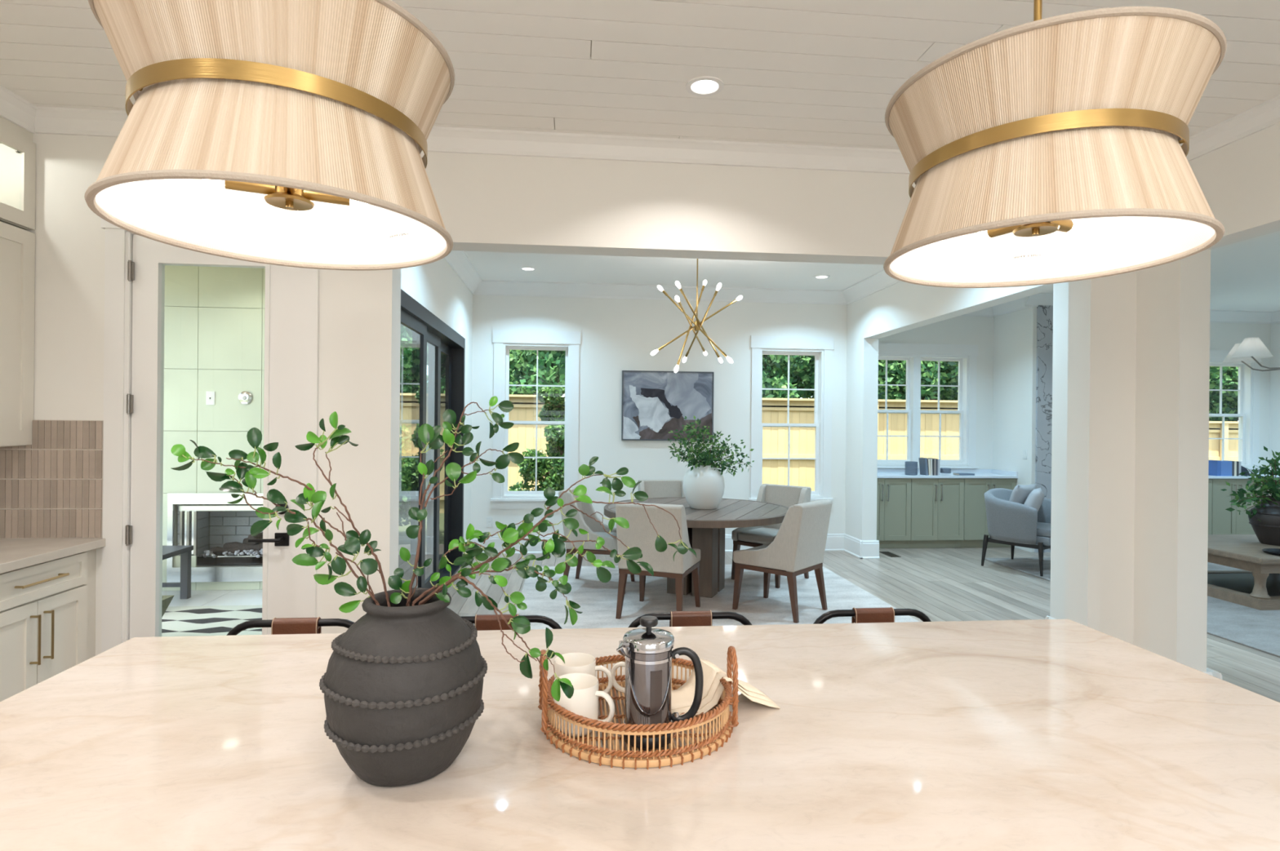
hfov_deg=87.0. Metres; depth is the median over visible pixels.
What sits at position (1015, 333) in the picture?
wall
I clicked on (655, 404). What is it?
abstract painting
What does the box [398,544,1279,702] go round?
floor
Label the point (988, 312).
trim
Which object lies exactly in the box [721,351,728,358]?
socket
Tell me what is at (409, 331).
leafy tree
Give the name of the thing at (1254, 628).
rug
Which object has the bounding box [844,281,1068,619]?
wall
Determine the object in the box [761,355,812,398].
leafy tree
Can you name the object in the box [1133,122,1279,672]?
wall
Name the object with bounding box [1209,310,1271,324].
trim
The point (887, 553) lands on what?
floor vent
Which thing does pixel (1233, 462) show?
book
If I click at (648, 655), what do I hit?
press
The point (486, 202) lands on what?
wall
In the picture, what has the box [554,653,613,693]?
mug
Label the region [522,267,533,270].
diffuser
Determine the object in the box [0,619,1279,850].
countertop
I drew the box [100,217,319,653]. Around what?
door
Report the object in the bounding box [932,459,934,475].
book
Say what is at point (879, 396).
leafy tree
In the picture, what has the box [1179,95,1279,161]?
trim
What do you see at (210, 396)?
switch
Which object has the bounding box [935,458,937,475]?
book
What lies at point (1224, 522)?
base cabinet
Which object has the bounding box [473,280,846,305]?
trim
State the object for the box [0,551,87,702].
base cabinet
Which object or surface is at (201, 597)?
floor
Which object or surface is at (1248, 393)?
window
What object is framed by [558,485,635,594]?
dining chair
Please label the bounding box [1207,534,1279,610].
coffee table
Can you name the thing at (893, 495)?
base cabinet
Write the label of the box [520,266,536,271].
recessed light
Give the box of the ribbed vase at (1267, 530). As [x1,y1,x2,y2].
[1248,496,1279,546]
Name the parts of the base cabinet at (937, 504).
door, door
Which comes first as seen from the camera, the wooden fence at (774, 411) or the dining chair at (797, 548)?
the dining chair at (797, 548)
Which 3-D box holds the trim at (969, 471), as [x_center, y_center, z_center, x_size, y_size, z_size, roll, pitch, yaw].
[3.637,0.594,8.829,2.040,0.050,0.019,1,0,-5]
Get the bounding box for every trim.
[0,84,36,133]
[0,116,32,142]
[34,106,910,174]
[83,549,96,660]
[444,250,482,294]
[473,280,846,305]
[841,269,901,305]
[877,469,991,473]
[960,306,993,316]
[991,297,1031,316]
[991,469,1017,475]
[1024,293,1053,306]
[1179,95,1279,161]
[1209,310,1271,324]
[1271,311,1279,324]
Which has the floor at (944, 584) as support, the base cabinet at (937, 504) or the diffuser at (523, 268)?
the base cabinet at (937, 504)
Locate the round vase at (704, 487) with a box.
[683,465,724,509]
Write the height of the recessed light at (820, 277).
0.006 m
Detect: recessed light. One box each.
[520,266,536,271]
[685,75,724,96]
[813,275,830,279]
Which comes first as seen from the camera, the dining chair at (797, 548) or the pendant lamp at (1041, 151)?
the pendant lamp at (1041, 151)
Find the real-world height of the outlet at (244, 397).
0.116 m
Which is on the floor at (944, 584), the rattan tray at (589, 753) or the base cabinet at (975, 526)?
the base cabinet at (975, 526)
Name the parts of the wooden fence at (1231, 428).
rail, rail, rail, post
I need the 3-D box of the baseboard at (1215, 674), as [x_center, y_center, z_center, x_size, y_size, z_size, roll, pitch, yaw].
[3.048,1.421,4.138,0.026,0.205,1.102,1,0,-5]
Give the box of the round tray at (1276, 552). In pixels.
[1262,548,1279,555]
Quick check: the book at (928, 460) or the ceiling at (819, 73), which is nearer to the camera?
the ceiling at (819, 73)
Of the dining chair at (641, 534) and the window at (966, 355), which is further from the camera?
the window at (966, 355)
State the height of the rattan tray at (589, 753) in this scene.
0.149 m
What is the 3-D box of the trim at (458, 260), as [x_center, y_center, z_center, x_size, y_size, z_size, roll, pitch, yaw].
[-1.659,-1.569,5.688,0.125,0.145,4.138,1,0,-5]
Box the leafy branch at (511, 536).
[412,456,697,606]
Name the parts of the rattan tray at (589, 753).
handle, rod, rod, rod, rod, rod, rod, rod, rod, rod, rod, rod, rod, rod, rod, rod, rod, rod, rod, rod, rod, rod, rod, rod, rod, rod, rod, rod, rod, rod, rod, rod, rod, rod, rod, rod, rod, rod, rod, rod, rod, rod, rod, rod, rod, handle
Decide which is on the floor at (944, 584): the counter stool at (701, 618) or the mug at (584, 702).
the counter stool at (701, 618)
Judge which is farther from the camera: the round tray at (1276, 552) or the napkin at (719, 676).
the round tray at (1276, 552)
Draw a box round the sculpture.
[1240,466,1249,475]
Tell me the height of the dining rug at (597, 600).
0.012 m
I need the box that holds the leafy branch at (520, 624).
[417,563,573,702]
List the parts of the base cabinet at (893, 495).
door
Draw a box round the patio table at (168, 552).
[162,545,193,599]
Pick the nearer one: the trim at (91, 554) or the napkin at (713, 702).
the napkin at (713, 702)
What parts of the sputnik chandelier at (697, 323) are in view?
bulb, bulb, bulb, bulb, bulb, rod, rod, rod, stem, rod, rod, rod, bulb, bulb, bulb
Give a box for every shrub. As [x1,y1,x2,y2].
[398,424,411,526]
[507,382,564,491]
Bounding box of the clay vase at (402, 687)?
[319,587,487,786]
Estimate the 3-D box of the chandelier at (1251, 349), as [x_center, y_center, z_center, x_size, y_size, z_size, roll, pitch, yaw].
[5.873,-1.026,6.065,1.057,1.090,1.082,1,0,-5]
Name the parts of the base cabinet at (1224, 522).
door, door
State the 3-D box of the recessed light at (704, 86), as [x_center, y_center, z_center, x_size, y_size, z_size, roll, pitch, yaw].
[0.288,-1.508,2.998,0.170,0.006,0.170,1,0,-5]
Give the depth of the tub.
7.05 m
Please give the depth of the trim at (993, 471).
8.64 m
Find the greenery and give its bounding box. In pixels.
[667,415,754,476]
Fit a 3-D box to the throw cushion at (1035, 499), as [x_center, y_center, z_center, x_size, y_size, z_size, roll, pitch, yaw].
[4.120,0.839,7.087,0.216,0.365,0.400,1,0,29]
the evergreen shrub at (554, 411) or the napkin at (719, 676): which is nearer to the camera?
the napkin at (719, 676)
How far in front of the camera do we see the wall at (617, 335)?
7.92 m
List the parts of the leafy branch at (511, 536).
stem, stem, stem, stem, stem, stem, stem, stem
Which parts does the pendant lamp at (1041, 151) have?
bulb, socket arm, stem, lamp shade, lamp shade, socket arm, bulb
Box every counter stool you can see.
[226,617,354,635]
[460,613,562,631]
[628,610,751,627]
[813,607,931,624]
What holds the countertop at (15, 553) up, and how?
on the base cabinet
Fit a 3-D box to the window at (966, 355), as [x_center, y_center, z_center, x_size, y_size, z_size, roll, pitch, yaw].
[3.626,-0.256,8.892,1.655,1.630,0.210,1,0,-5]
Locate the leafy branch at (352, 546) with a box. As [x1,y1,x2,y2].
[170,427,379,613]
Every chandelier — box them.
[650,258,742,373]
[1222,337,1279,371]
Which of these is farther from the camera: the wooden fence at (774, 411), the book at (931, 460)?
the wooden fence at (774, 411)
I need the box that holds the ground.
[398,479,510,544]
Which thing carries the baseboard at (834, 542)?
attached to the wall at (617, 335)
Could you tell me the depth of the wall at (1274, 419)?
9.26 m
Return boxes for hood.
[177,504,262,511]
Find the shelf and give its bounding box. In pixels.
[1207,573,1279,596]
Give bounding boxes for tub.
[983,488,1051,545]
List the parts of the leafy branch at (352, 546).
stem, stem, stem, stem, stem, stem, stem, stem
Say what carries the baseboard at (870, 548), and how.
attached to the wall at (900, 307)
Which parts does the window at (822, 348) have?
casing, sash, sash, sill, frame, head casing, casing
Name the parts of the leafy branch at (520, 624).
stem, stem, stem, stem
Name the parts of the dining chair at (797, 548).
leg, seat, leg, seat rail, backrest, leg, leg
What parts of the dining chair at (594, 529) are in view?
leg, leg, backrest, seat rail, seat, leg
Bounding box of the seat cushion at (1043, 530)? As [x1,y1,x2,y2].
[1036,522,1050,537]
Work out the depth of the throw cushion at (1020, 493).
7.23 m
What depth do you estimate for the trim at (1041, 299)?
8.12 m
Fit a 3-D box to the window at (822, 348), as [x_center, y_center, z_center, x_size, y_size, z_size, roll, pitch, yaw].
[1.813,-0.037,8.159,1.030,2.059,0.210,1,0,-5]
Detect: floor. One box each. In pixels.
[162,570,409,606]
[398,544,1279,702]
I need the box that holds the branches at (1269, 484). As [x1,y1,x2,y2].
[1220,446,1279,520]
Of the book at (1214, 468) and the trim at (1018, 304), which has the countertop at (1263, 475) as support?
the book at (1214, 468)
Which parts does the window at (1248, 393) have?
sash, sash, head casing, sill, casing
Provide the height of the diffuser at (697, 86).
0.001 m
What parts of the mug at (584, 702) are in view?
handle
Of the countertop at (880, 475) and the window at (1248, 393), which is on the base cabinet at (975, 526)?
the countertop at (880, 475)
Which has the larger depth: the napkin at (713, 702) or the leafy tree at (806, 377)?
the leafy tree at (806, 377)
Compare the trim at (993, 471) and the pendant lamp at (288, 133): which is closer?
the pendant lamp at (288, 133)
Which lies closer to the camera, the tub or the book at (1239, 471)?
the tub
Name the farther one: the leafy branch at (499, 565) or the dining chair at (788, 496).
the dining chair at (788, 496)
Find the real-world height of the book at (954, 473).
0.022 m
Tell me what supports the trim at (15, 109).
attached to the wall at (486, 202)
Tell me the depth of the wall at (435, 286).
6.37 m
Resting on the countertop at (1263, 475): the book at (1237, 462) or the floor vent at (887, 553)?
the book at (1237, 462)
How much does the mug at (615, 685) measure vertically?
0.090 m
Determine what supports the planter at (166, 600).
on the outdoor rug at (212, 620)
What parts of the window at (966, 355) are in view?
sash, sash, sill, head casing, sash, sash, casing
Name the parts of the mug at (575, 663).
handle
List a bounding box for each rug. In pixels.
[161,605,262,636]
[515,564,919,629]
[984,557,1279,657]
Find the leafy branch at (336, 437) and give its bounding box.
[294,411,391,607]
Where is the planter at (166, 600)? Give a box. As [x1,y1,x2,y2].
[161,595,174,617]
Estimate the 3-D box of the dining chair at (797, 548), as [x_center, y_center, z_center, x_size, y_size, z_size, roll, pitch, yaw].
[1.153,1.046,5.466,0.617,0.893,0.524,1,0,41]
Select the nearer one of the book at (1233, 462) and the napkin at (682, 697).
the napkin at (682, 697)
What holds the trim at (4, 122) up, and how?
on the upper cabinet
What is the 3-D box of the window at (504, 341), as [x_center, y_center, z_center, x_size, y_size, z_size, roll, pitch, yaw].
[-1.207,-0.065,7.869,1.017,2.059,0.210,1,0,-5]
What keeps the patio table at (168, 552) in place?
on the floor at (201, 597)
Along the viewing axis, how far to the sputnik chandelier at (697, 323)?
6.05 m
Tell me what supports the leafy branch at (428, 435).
in the clay vase at (402, 687)
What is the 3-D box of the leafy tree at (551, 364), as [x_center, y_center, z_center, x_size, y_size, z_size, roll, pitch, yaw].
[-2.201,-1.947,15.579,3.531,7.132,4.149,1,0,8]
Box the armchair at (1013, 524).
[981,488,1051,576]
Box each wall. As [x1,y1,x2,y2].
[26,133,1137,655]
[162,265,265,591]
[400,257,472,542]
[471,294,847,536]
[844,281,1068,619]
[877,315,1271,470]
[992,306,1036,552]
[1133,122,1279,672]
[1269,323,1279,471]
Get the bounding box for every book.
[918,457,928,475]
[927,458,932,475]
[927,459,930,475]
[928,457,936,475]
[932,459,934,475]
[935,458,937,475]
[937,459,939,475]
[952,472,974,475]
[1208,460,1220,475]
[1220,460,1231,475]
[1224,460,1236,475]
[1231,461,1234,475]
[1236,461,1239,475]
[1238,461,1240,475]
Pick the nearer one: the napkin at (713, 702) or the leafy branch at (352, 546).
the leafy branch at (352, 546)
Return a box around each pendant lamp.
[84,0,454,271]
[883,0,1226,288]
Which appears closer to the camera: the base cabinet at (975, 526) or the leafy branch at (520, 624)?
the leafy branch at (520, 624)
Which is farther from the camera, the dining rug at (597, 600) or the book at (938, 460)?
the book at (938, 460)
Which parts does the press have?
spout, lid, plunger knob, handle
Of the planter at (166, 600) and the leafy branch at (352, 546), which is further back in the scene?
the planter at (166, 600)
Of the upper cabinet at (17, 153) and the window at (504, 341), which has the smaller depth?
the upper cabinet at (17, 153)
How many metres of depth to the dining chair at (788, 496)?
6.60 m
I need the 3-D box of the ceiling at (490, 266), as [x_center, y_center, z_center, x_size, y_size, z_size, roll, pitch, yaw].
[3.860,-1.688,3.381,11.100,0.200,11.200,1,0,-5]
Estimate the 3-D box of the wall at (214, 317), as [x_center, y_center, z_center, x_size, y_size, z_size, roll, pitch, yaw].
[-4.025,-0.019,6.342,2.600,2.950,0.804,1,0,-5]
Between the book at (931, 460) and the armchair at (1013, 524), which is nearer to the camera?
the armchair at (1013, 524)
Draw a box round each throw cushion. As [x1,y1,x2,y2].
[1008,483,1036,504]
[1023,487,1044,511]
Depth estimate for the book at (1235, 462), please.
8.77 m
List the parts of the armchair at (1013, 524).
leg, leg, wooden frame, leg, seat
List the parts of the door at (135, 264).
casing, casing, handle, handle plate, casing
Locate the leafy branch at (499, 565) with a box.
[421,548,582,625]
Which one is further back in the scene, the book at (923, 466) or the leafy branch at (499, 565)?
the book at (923, 466)
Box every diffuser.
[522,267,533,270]
[691,80,718,93]
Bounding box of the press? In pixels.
[616,615,703,749]
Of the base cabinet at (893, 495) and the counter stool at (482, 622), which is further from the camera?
the base cabinet at (893, 495)
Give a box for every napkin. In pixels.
[671,658,767,710]
[671,659,773,714]
[679,660,780,715]
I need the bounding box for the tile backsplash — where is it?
[0,420,103,538]
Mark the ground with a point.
(403, 539)
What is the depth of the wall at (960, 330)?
8.93 m
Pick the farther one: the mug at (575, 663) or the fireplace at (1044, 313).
the fireplace at (1044, 313)
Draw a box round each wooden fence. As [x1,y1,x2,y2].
[399,393,959,508]
[1208,421,1238,461]
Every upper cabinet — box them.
[0,125,35,231]
[0,221,35,447]
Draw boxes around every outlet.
[238,391,253,404]
[486,517,493,527]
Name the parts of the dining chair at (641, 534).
leg, leg, backrest, seat rail, leg, leg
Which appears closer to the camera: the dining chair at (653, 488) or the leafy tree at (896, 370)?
the dining chair at (653, 488)
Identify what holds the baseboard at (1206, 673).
attached to the wall at (1239, 180)
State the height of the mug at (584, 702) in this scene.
0.090 m
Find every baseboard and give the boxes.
[471,533,844,554]
[844,533,862,558]
[859,540,879,559]
[1204,671,1213,675]
[1206,668,1222,679]
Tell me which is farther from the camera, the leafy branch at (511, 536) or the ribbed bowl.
the ribbed bowl
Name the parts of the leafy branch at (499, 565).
stem, stem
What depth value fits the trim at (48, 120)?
3.55 m
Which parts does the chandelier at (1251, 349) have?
lamp shade, lamp shade, arm, arm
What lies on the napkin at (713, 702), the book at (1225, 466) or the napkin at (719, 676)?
the napkin at (719, 676)
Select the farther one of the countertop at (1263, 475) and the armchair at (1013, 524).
the countertop at (1263, 475)
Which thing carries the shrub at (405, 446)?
on the ground
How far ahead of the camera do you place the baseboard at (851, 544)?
7.91 m
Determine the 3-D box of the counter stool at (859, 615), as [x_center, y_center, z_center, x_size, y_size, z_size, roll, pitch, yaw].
[0.774,1.050,2.035,0.463,0.912,0.418,1,0,-5]
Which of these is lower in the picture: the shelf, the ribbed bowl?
the shelf
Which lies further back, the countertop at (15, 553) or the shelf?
the shelf
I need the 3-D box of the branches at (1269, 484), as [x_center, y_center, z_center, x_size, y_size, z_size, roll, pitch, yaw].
[5.845,0.541,6.237,0.962,0.706,0.469,1,0,-18]
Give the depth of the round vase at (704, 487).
5.89 m
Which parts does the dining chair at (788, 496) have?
leg, seat rail, seat, backrest, leg, leg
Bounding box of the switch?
[205,391,215,404]
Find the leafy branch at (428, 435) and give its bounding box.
[387,396,524,606]
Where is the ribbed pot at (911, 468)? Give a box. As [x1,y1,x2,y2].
[904,461,917,475]
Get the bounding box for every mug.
[552,673,615,737]
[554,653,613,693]
[610,662,625,693]
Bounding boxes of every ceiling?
[0,0,1279,150]
[464,231,1279,311]
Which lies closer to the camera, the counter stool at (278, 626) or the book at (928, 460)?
the counter stool at (278, 626)
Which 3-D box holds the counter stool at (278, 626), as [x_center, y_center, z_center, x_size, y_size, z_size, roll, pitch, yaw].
[-1.022,1.034,1.863,0.463,0.912,0.418,1,0,-5]
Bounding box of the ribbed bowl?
[940,467,951,473]
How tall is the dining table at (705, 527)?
0.749 m
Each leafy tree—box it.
[400,324,412,341]
[400,326,412,393]
[509,350,565,450]
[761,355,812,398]
[768,355,814,398]
[877,394,949,399]
[878,360,958,400]
[1208,366,1238,422]
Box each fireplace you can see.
[166,493,262,582]
[1034,305,1053,552]
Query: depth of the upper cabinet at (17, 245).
3.21 m
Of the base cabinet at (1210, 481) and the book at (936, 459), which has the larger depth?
the base cabinet at (1210, 481)
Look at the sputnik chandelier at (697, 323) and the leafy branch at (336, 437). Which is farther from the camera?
the sputnik chandelier at (697, 323)
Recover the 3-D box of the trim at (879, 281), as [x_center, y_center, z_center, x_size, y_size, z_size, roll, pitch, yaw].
[2.647,-1.530,6.102,0.125,0.145,4.138,1,0,-5]
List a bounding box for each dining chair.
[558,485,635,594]
[615,502,700,619]
[637,480,684,498]
[731,484,811,588]
[732,499,831,623]
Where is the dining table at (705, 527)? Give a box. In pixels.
[604,497,788,598]
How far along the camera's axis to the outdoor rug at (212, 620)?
5.07 m
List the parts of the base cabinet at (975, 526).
door, door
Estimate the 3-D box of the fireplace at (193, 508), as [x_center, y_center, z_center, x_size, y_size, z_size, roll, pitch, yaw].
[-3.524,0.990,6.261,1.300,0.782,0.585,1,0,-5]
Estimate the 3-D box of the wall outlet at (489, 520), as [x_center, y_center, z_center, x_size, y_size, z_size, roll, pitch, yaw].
[-1.733,1.114,7.761,0.072,0.116,0.009,1,0,-5]
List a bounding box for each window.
[490,329,580,509]
[748,335,834,502]
[877,342,978,468]
[1208,350,1262,469]
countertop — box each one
[0,538,105,573]
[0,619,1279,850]
[877,472,1017,478]
[1208,474,1279,479]
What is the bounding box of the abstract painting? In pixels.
[621,370,713,440]
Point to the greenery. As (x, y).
(704, 458)
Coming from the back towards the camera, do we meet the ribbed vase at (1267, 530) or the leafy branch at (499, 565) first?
the ribbed vase at (1267, 530)
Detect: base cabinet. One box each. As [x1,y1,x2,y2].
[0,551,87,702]
[876,478,911,548]
[908,478,964,548]
[960,478,1016,547]
[1208,479,1212,534]
[1212,479,1260,534]
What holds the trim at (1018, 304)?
attached to the wall at (1015, 333)
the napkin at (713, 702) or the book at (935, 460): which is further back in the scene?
the book at (935, 460)
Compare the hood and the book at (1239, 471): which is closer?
the hood
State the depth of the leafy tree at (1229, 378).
17.15 m
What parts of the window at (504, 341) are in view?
casing, sill, frame, sash, head casing, sash, casing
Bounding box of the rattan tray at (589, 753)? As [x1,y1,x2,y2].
[537,646,738,769]
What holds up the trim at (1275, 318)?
attached to the wall at (1274, 419)
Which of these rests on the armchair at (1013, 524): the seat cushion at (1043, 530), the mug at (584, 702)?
the seat cushion at (1043, 530)
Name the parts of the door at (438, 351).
sliding panel, pane, sliding panel, pane, frame, pane, sliding panel, frame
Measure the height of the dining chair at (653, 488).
0.893 m
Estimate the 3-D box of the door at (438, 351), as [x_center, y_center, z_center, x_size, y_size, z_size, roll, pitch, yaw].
[-1.804,0.278,5.493,0.185,2.400,3.380,1,0,-5]
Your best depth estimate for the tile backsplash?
3.31 m
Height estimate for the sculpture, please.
0.130 m
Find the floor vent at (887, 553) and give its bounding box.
[879,551,901,557]
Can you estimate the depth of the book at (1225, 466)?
8.76 m
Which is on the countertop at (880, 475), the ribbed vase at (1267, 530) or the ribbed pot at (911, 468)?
the ribbed pot at (911, 468)
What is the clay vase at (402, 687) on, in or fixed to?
on the countertop at (1030, 735)
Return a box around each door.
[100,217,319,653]
[400,288,465,588]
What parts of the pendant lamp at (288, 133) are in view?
bulb, socket arm, lamp shade, lamp shade, socket arm, socket arm, bulb, socket arm, bulb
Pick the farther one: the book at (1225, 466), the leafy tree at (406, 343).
the leafy tree at (406, 343)
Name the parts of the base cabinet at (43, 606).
door, handle, handle, drawer, handle, door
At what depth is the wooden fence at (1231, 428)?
13.78 m

